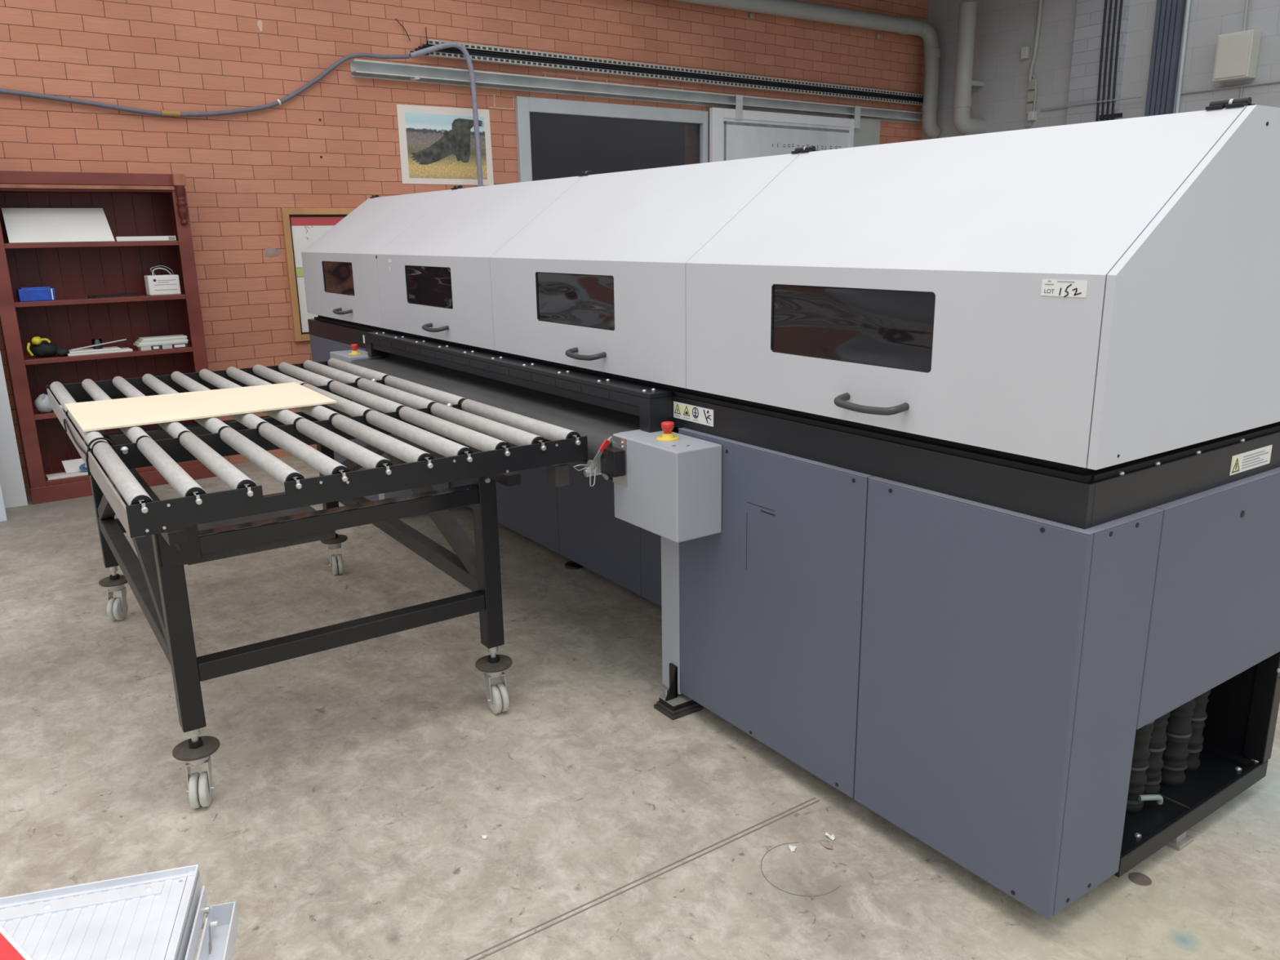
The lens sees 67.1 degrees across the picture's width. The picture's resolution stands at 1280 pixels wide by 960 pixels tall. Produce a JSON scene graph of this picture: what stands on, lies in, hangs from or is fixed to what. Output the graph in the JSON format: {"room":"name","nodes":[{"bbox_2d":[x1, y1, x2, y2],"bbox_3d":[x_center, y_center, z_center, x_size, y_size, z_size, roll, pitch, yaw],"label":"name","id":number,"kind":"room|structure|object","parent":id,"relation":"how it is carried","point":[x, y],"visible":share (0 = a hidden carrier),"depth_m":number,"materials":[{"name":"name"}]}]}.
{"room":"factory workshop","nodes":[
{"label":"factory workshop","id":0,"kind":"room"},
{"bbox_2d":[0,0,928,494],"bbox_3d":[-1.820,-2.402,6.585,11.720,4.300,0.230,-12,18,-36],"label":"wall","id":1,"kind":"structure","parent":0,"point":[240,170],"depth_m":6.20,"materials":[{"name":"orange brick"}]},
{"bbox_2d":[0,53,409,117],"bbox_3d":[-3.947,-2.134,4.797,5.963,0.464,0.091,-11,18,-35],"label":"conduit","id":2,"kind":"object","parent":1,"relation":"attached to","point":[163,113],"visible":1,"depth_m":5.80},
{"bbox_2d":[257,19,262,31],"bbox_3d":[-2.336,-2.792,5.935,0.034,0.071,0.001,-12,18,-36],"label":"smear","id":3,"kind":"object","parent":1,"relation":"attached to","point":[260,23],"visible":1,"depth_m":5.93,"materials":[{"name":"beige paint"}]},
{"bbox_2d":[264,246,281,257],"bbox_3d":[-2.370,-1.473,6.233,0.108,0.067,0.001,-12,18,-36],"label":"cement patch","id":4,"kind":"object","parent":1,"relation":"attached to","point":[269,251],"visible":1,"depth_m":6.23,"materials":[{"name":"grey concrete"}]},
{"bbox_2d":[280,208,355,342],"bbox_3d":[-1.984,-1.397,6.535,0.787,0.855,0.030,-12,18,-36],"label":"notice board","id":5,"kind":"object","parent":1,"relation":"attached to","point":[301,227],"visible":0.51,"depth_m":6.34,"materials":[{"name":"brown wood"}]},
{"bbox_2d":[395,18,410,40],"bbox_3d":[-1.583,-3.005,6.445,0.095,0.133,0.013,-9,17,-30],"label":"loose wire","id":6,"kind":"object","parent":1,"relation":"attached to","point":[395,19],"visible":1,"depth_m":6.45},
{"bbox_2d":[396,104,493,185],"bbox_3d":[-1.359,-2.354,6.803,0.713,0.522,0.003,-12,18,-36],"label":"poster","id":7,"kind":"object","parent":1,"relation":"attached to","point":[437,144],"visible":0.99,"depth_m":6.78,"materials":[{"name":"paper"}]},
{"bbox_2d":[488,71,696,109],"bbox_3d":[-0.309,-2.969,7.477,1.950,0.277,0.001,-12,18,-36],"label":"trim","id":8,"kind":"structure","parent":1,"relation":"attached to","point":[544,73],"depth_m":7.32,"materials":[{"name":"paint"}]},
{"bbox_2d":[515,96,708,182],"bbox_3d":[-0.170,-2.413,7.720,1.845,1.105,0.065,-12,18,-36],"label":"window","id":9,"kind":"structure","parent":1,"relation":"in","point":[524,105],"depth_m":7.40,"materials":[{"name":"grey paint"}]},
{"bbox_2d":[350,59,922,162],"bbox_3d":[0.520,-1.990,8.299,5.930,2.515,0.103,-12,18,-36],"label":"door","id":10,"kind":"structure","parent":1,"relation":"in","point":[738,133],"depth_m":8.22,"materials":[{"name":"white paint"}]},
{"bbox_2d":[424,39,923,106],"bbox_3d":[0.724,-3.371,8.124,5.440,0.098,0.057,-12,18,-36],"label":"cable tray","id":11,"kind":"object","parent":1,"relation":"attached to","point":[434,54],"visible":0.63,"depth_m":7.68,"materials":[{"name":"metal"}]},
{"bbox_2d":[408,41,483,186],"bbox_3d":[-1.314,-1.851,6.808,0.489,2.306,0.040,-11,18,-34],"label":"conduit","id":12,"kind":"object","parent":11,"relation":"attached to","point":[451,44],"visible":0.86,"depth_m":6.69,"materials":[{"name":"grey metal"}]},
{"bbox_2d":[409,42,923,102],"bbox_3d":[0.722,-3.366,8.123,5.675,0.088,0.026,-12,18,-36],"label":"cables","id":13,"kind":"object","parent":11,"relation":"in","point":[475,52],"visible":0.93,"depth_m":7.70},
{"bbox_2d":[673,0,940,138],"bbox_3d":[-1.696,-3.015,6.246,11.523,1.081,0.268,-11,18,-35],"label":"drain pipe","id":14,"kind":"object","parent":1,"relation":"attached to","point":[787,8],"visible":1,"depth_m":8.84,"materials":[{"name":"grey plastic"}]},
{"bbox_2d":[850,116,880,146],"bbox_3d":[2.178,-2.718,9.456,0.415,1.555,0.018,-12,18,-36],"label":"sheet","id":15,"kind":"object","parent":1,"relation":"attached to","point":[868,133],"visible":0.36,"depth_m":9.30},
{"bbox_2d":[529,112,684,181],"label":"window","id":16,"kind":"structure","parent":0,"point":[562,146],"depth_m":10.04,"materials":[{"name":"black glass"}]},
{"bbox_2d":[0,455,1279,959],"bbox_3d":[0.208,0.758,3.058,14.200,0.120,14.500,-11,17,-33],"label":"floor","id":17,"kind":"structure","parent":0,"point":[357,785],"depth_m":2.53,"materials":[{"name":"concrete"}]},
{"bbox_2d":[0,483,7,521],"bbox_3d":[-3.724,-0.205,4.793,0.835,1.000,0.025,-11,17,-33],"label":"board","id":18,"kind":"object","parent":17,"relation":"on","point":[2,511],"visible":1,"depth_m":5.11,"materials":[{"name":"white laminate"}]},
{"bbox_2d":[0,351,27,508],"bbox_3d":[-3.812,-0.787,4.952,0.845,2.050,0.030,-11,17,-33],"label":"board","id":19,"kind":"object","parent":17,"relation":"on","point":[11,480],"visible":1,"depth_m":5.33,"materials":[{"name":"white laminate"}]},
{"bbox_2d":[0,170,217,504],"bbox_3d":[-3.102,-0.839,5.611,1.025,1.800,0.320,-12,18,-36],"label":"bookcase","id":20,"kind":"object","parent":17,"relation":"on","point":[15,184],"depth_m":5.62,"materials":[{"name":"red wood"}]},
{"bbox_2d":[15,286,55,302],"bbox_3d":[-3.345,-1.031,5.345,0.175,0.074,0.132,-11,17,-33],"label":"packet","id":21,"kind":"object","parent":20,"relation":"on","point":[32,293],"visible":1,"depth_m":5.30,"materials":[{"name":"plastic"}]},
{"bbox_2d":[34,393,53,413],"bbox_3d":[-3.359,-0.436,5.458,0.114,0.109,0.110,-11,17,-33],"label":"crumpled bag","id":22,"kind":"object","parent":20,"relation":"on","point":[42,402],"visible":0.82,"depth_m":5.42,"materials":[{"name":"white plastic"}]},
{"bbox_2d":[26,336,69,357],"bbox_3d":[-3.332,-0.752,5.426,0.204,0.119,0.135,-11,17,-33],"label":"glove","id":23,"kind":"object","parent":20,"relation":"on","point":[41,348],"visible":1,"depth_m":5.39,"materials":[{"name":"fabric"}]},
{"bbox_2d":[1,208,115,243],"bbox_3d":[-3.220,-1.412,5.348,0.507,0.186,0.166,-12,18,-36],"label":"sheet","id":24,"kind":"object","parent":20,"relation":"on","point":[23,225],"visible":1,"depth_m":5.34,"materials":[{"name":"paper"}]},
{"bbox_2d":[45,471,88,479],"bbox_3d":[-3.311,-0.032,5.594,0.220,0.014,0.100,-12,18,-36],"label":"sheaf","id":25,"kind":"object","parent":20,"relation":"on","point":[60,475],"visible":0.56,"depth_m":5.56,"materials":[{"name":"white paper"}]},
{"bbox_2d":[62,457,86,473],"bbox_3d":[-3.269,-0.088,5.641,0.180,0.067,0.044,-12,18,-36],"label":"paper sheet","id":26,"kind":"object","parent":25,"relation":"on","point":[71,465],"visible":0.64,"depth_m":5.62,"materials":[{"name":"white paper"}]},
{"bbox_2d":[66,347,133,356],"bbox_3d":[-3.129,-0.742,5.585,0.330,0.014,0.125,-12,18,-36],"label":"paper wad","id":27,"kind":"object","parent":20,"relation":"on","point":[122,349],"visible":0.76,"depth_m":5.54,"materials":[{"name":"white paper"}]},
{"bbox_2d":[69,338,126,353],"bbox_3d":[-3.133,-0.776,5.573,0.301,0.056,0.125,-12,18,-36],"label":"paper wad","id":28,"kind":"object","parent":27,"relation":"on","point":[115,348],"depth_m":5.54,"materials":[{"name":"white paper"}]},
{"bbox_2d":[91,338,102,349],"bbox_3d":[-3.129,-0.784,5.564,0.054,0.055,0.054,-11,17,-33],"label":"clear tumbler","id":29,"kind":"object","parent":28,"relation":"on","point":[94,341],"visible":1,"depth_m":5.55,"materials":[{"name":"clear glass"}]},
{"bbox_2d":[87,292,139,297],"bbox_3d":[-3.041,-1.067,5.580,0.270,0.017,0.039,-12,18,-37],"label":"tool","id":30,"kind":"object","parent":20,"relation":"on","point":[137,293],"visible":1,"depth_m":5.58,"materials":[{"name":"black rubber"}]},
{"bbox_2d":[137,346,151,351],"bbox_3d":[-2.931,-0.782,5.710,0.055,0.022,0.095,-12,18,-36],"label":"box","id":31,"kind":"object","parent":20,"relation":"on","point":[143,348],"visible":0.8,"depth_m":5.68,"materials":[{"name":"white cardboard"}]},
{"bbox_2d":[115,235,176,241],"bbox_3d":[-2.844,-1.391,5.562,0.312,0.026,0.028,-12,18,-36],"label":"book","id":32,"kind":"object","parent":20,"relation":"on","point":[146,237],"visible":1,"depth_m":5.55,"materials":[{"name":"white paper"}]},
{"bbox_2d":[151,345,161,350],"bbox_3d":[-2.885,-0.791,5.744,0.050,0.022,0.096,-12,18,-36],"label":"box","id":33,"kind":"object","parent":20,"relation":"on","point":[154,347],"visible":0.73,"depth_m":5.71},
{"bbox_2d":[133,341,187,346],"bbox_3d":[-2.872,-0.820,5.782,0.275,0.010,0.140,-12,18,-36],"label":"brochure","id":34,"kind":"object","parent":20,"relation":"on","point":[183,342],"visible":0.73,"depth_m":5.72,"materials":[{"name":"white paper"}]},
{"bbox_2d":[134,339,188,344],"bbox_3d":[-2.868,-0.832,5.787,0.267,0.010,0.134,-12,18,-36],"label":"brochure","id":35,"kind":"object","parent":34,"relation":"on","point":[180,340],"visible":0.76,"depth_m":5.73,"materials":[{"name":"white paper"}]},
{"bbox_2d":[137,337,186,342],"bbox_3d":[-2.866,-0.843,5.789,0.251,0.010,0.128,-12,18,-36],"label":"brochure","id":36,"kind":"object","parent":35,"relation":"on","point":[176,339],"visible":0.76,"depth_m":5.73,"materials":[{"name":"white paper"}]},
{"bbox_2d":[138,334,186,340],"bbox_3d":[-2.862,-0.855,5.793,0.243,0.010,0.122,-12,18,-36],"label":"brochure","id":37,"kind":"object","parent":36,"relation":"on","point":[174,336],"visible":1,"depth_m":5.76,"materials":[{"name":"white paper"}]},
{"bbox_2d":[144,265,181,295],"bbox_3d":[-2.828,-1.182,5.711,0.174,0.169,0.112,-11,17,-33],"label":"carton","id":38,"kind":"object","parent":20,"relation":"on","point":[167,284],"visible":1,"depth_m":5.68,"materials":[{"name":"white cardboard"}]},
{"bbox_2d":[154,279,177,290],"bbox_3d":[-2.792,-1.147,5.680,0.122,0.058,0.001,-12,18,-36],"label":"print","id":39,"kind":"object","parent":38,"relation":"attached to","point":[159,284],"depth_m":5.68},
{"bbox_2d":[161,344,172,349],"bbox_3d":[-2.839,-0.800,5.777,0.055,0.022,0.095,-12,18,-36],"label":"box","id":40,"kind":"object","parent":20,"relation":"on","point":[165,346],"visible":0.69,"depth_m":5.74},
{"bbox_2d":[172,342,187,348],"bbox_3d":[-2.781,-0.812,5.819,0.080,0.022,0.096,-12,18,-36],"label":"box","id":41,"kind":"object","parent":20,"relation":"on","point":[175,345],"visible":0.73,"depth_m":5.78,"materials":[{"name":"white cardboard"}]},
{"bbox_2d":[0,864,238,959],"bbox_3d":[-0.690,1.000,0.920,0.470,0.506,1.250,-5,15,-15],"label":"work platform","id":42,"kind":"object","parent":17,"relation":"on","point":[157,915],"visible":1,"depth_m":1.39,"materials":[{"name":"metal"}]},
{"bbox_2d":[46,357,587,808],"bbox_3d":[-1.267,0.159,3.430,1.194,0.898,2.242,-11,17,-33],"label":"table","id":43,"kind":"object","parent":17,"relation":"on","point":[196,526],"visible":0.84,"depth_m":2.73,"materials":[{"name":"black metal"}]},
{"bbox_2d":[64,382,337,431],"bbox_3d":[-1.490,-0.261,3.287,0.770,0.006,0.575,-11,17,-33],"label":"board","id":44,"kind":"object","parent":43,"relation":"on","point":[93,415],"visible":1,"depth_m":3.24,"materials":[{"name":"beige wood"}]},
{"bbox_2d":[187,505,335,564],"bbox_3d":[-1.071,0.139,2.653,0.375,0.040,0.290,-11,17,-33],"label":"crossbar","id":45,"kind":"object","parent":43,"relation":"on","point":[328,535],"depth_m":2.61,"materials":[{"name":"black metal"}]},
{"bbox_2d":[464,797,819,959],"bbox_3d":[-0.976,1.101,1.555,3.500,0.001,0.018,-11,17,-33],"label":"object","id":46,"kind":"structure","parent":17,"relation":"on","point":[808,805],"depth_m":2.20,"materials":[{"name":"grey"}]},
{"bbox_2d":[301,97,1279,919],"bbox_3d":[-0.249,-0.379,3.912,1.303,1.669,4.838,-11,17,-33],"label":"machine","id":47,"kind":"object","parent":17,"relation":"on","point":[943,474],"visible":0.99,"depth_m":2.19,"materials":[{"name":"grey metal"}]},
{"bbox_2d":[1044,280,1074,284],"bbox_3d":[0.755,-0.355,1.738,0.001,0.007,0.058,-11,17,-33],"label":"print","id":48,"kind":"object","parent":47,"relation":"attached to","point":[1046,282],"depth_m":1.74},
{"bbox_2d":[1137,794,1163,804],"bbox_3d":[1.222,0.764,2.308,0.071,0.033,0.017,-5,15,-16],"label":"tap","id":49,"kind":"object","parent":47,"relation":"on","point":[1147,799],"depth_m":2.30,"materials":[{"name":"green plastic"}]},
{"bbox_2d":[1114,751,1267,877],"bbox_3d":[1.219,0.759,2.477,0.694,0.047,0.420,-11,17,-33],"label":"tray","id":50,"kind":"object","parent":47,"relation":"on","point":[1209,781],"depth_m":2.36,"materials":[{"name":"black metal"}]},
{"bbox_2d":[1241,450,1268,469],"bbox_3d":[1.368,-0.047,2.144,0.121,0.028,0.001,-11,17,-33],"label":"print","id":51,"kind":"object","parent":47,"relation":"on","point":[1251,460],"depth_m":2.14},
{"bbox_2d":[788,844,795,851],"bbox_3d":[0.365,0.881,2.313,0.016,0.008,0.024,-11,17,-33],"label":"paper scrap","id":52,"kind":"object","parent":17,"relation":"on","point":[792,847],"visible":1,"depth_m":2.31,"materials":[{"name":"white paper"}]},
{"bbox_2d":[760,842,839,896],"bbox_3d":[0.363,0.905,2.233,0.158,0.001,0.196,-11,17,-33],"label":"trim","id":53,"kind":"structure","parent":17,"relation":"on","point":[789,842],"depth_m":2.19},
{"bbox_2d":[820,839,832,848],"bbox_3d":[0.449,0.877,2.323,0.026,0.007,0.038,-2,14,-4],"label":"paper scrap","id":54,"kind":"object","parent":17,"relation":"on","point":[825,842],"visible":1,"depth_m":2.32,"materials":[{"name":"beige paper"}]},
{"bbox_2d":[825,832,835,839],"bbox_3d":[0.464,0.868,2.354,0.026,0.008,0.018,6,16,24],"label":"paper scrap","id":55,"kind":"object","parent":17,"relation":"on","point":[832,837],"visible":1,"depth_m":2.35,"materials":[{"name":"white paper"}]},
{"bbox_2d":[1128,872,1151,885],"bbox_3d":[1.134,0.904,2.188,0.047,0.001,0.047,-11,17,-33],"label":"floor patch","id":56,"kind":"structure","parent":17,"relation":"on","point":[1139,878],"depth_m":2.19,"materials":[{"name":"brown concrete"}]},
{"bbox_2d":[1144,0,1186,116],"bbox_3d":[4.232,-2.793,7.927,0.060,4.200,0.210,-11,17,-33],"label":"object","id":57,"kind":"structure","parent":17,"relation":"on","point":[1170,14],"depth_m":7.74,"materials":[{"name":"metal"}]},
{"bbox_2d":[921,0,1279,140],"bbox_3d":[6.270,-2.193,5.276,0.200,4.300,12.300,-11,17,-33],"label":"wall","id":58,"kind":"structure","parent":0,"point":[1002,27],"depth_m":8.54,"materials":[{"name":"white paint"}]},
{"bbox_2d":[952,1,987,135],"bbox_3d":[3.117,-3.838,9.061,0.357,1.148,0.179,-8,16,-24],"label":"drain pipe","id":59,"kind":"object","parent":58,"relation":"attached to","point":[963,122],"visible":0.98,"depth_m":8.98,"materials":[{"name":"grey plastic"}]},
{"bbox_2d":[1020,46,1030,59],"bbox_3d":[3.491,-3.869,8.744,0.050,0.100,0.060,-11,17,-33],"label":"switch box","id":60,"kind":"object","parent":58,"relation":"attached to","point":[1025,51],"visible":1,"depth_m":8.72,"materials":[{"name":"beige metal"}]},
{"bbox_2d":[1024,0,1043,126],"bbox_3d":[3.541,-4.049,8.608,0.060,1.685,0.108,-11,17,-33],"label":"conduit","id":61,"kind":"object","parent":58,"relation":"attached to","point":[1031,95],"visible":1,"depth_m":8.72,"materials":[{"name":"grey plastic"}]},
{"bbox_2d":[1040,95,1142,111],"bbox_3d":[3.868,-3.242,8.321,0.079,0.021,0.970,-11,17,-33],"label":"conduit","id":62,"kind":"object","parent":58,"relation":"attached to","point":[1140,96],"visible":1,"depth_m":8.28,"materials":[{"name":"grey metal"}]},
{"bbox_2d":[1066,0,1130,124],"bbox_3d":[3.904,-2.954,8.374,0.060,4.300,0.440,-11,17,-33],"label":"pillar","id":63,"kind":"structure","parent":58,"relation":"attached to","point":[1085,67],"depth_m":8.21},
{"bbox_2d":[1095,0,1107,121],"bbox_3d":[3.895,-3.515,8.148,0.023,2.500,0.049,-11,17,-33],"label":"cable","id":64,"kind":"object","parent":58,"relation":"attached to","point":[1106,1],"visible":0.58,"depth_m":8.14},
{"bbox_2d":[1100,0,1112,120],"bbox_3d":[3.921,-3.507,8.112,0.023,2.500,0.049,-11,17,-33],"label":"cable","id":65,"kind":"object","parent":58,"relation":"attached to","point":[1111,1],"visible":0.62,"depth_m":8.10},
{"bbox_2d":[1098,112,1122,119],"bbox_3d":[3.974,-3.071,8.151,0.028,0.035,0.190,-11,17,-33],"label":"bracket","id":66,"kind":"object","parent":58,"relation":"attached to","point":[1120,114],"visible":1,"depth_m":8.14,"materials":[{"name":"black metal"}]},
{"bbox_2d":[1106,0,1117,120],"bbox_3d":[3.947,-3.498,8.076,0.023,2.500,0.049,-11,17,-33],"label":"cable","id":67,"kind":"object","parent":58,"relation":"attached to","point":[1116,1],"visible":0.6,"depth_m":8.07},
{"bbox_2d":[1111,0,1122,119],"bbox_3d":[3.972,-3.489,8.040,0.023,2.500,0.049,-11,17,-33],"label":"cable","id":68,"kind":"object","parent":58,"relation":"attached to","point":[1121,1],"visible":0.52,"depth_m":8.03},
{"bbox_2d":[1174,0,1191,113],"bbox_3d":[4.312,-3.251,7.696,0.028,3.200,0.048,-11,17,-33],"label":"conduit","id":69,"kind":"object","parent":58,"relation":"attached to","point":[1188,2],"visible":0.39,"depth_m":7.66,"materials":[{"name":"grey metal"}]},
{"bbox_2d":[1180,80,1279,97],"bbox_3d":[5.161,-2.215,6.728,0.020,1.252,2.890,-11,17,-33],"label":"conduit","id":70,"kind":"object","parent":58,"relation":"attached to","point":[1242,86],"visible":0.58,"depth_m":7.39,"materials":[{"name":"grey metal"}]},
{"bbox_2d":[1212,29,1261,82],"bbox_3d":[4.517,-3.206,7.312,0.138,0.330,0.255,-11,17,-33],"label":"junction box","id":71,"kind":"object","parent":58,"relation":"attached to","point":[1237,54],"visible":1,"depth_m":7.25,"materials":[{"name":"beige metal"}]},
{"bbox_2d":[1242,0,1248,31],"bbox_3d":[4.537,-3.946,7.144,0.020,1.184,0.045,-11,17,-33],"label":"conduit","id":72,"kind":"object","parent":58,"relation":"attached to","point":[1246,1],"visible":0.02,"depth_m":7.25,"materials":[{"name":"grey plastic"}]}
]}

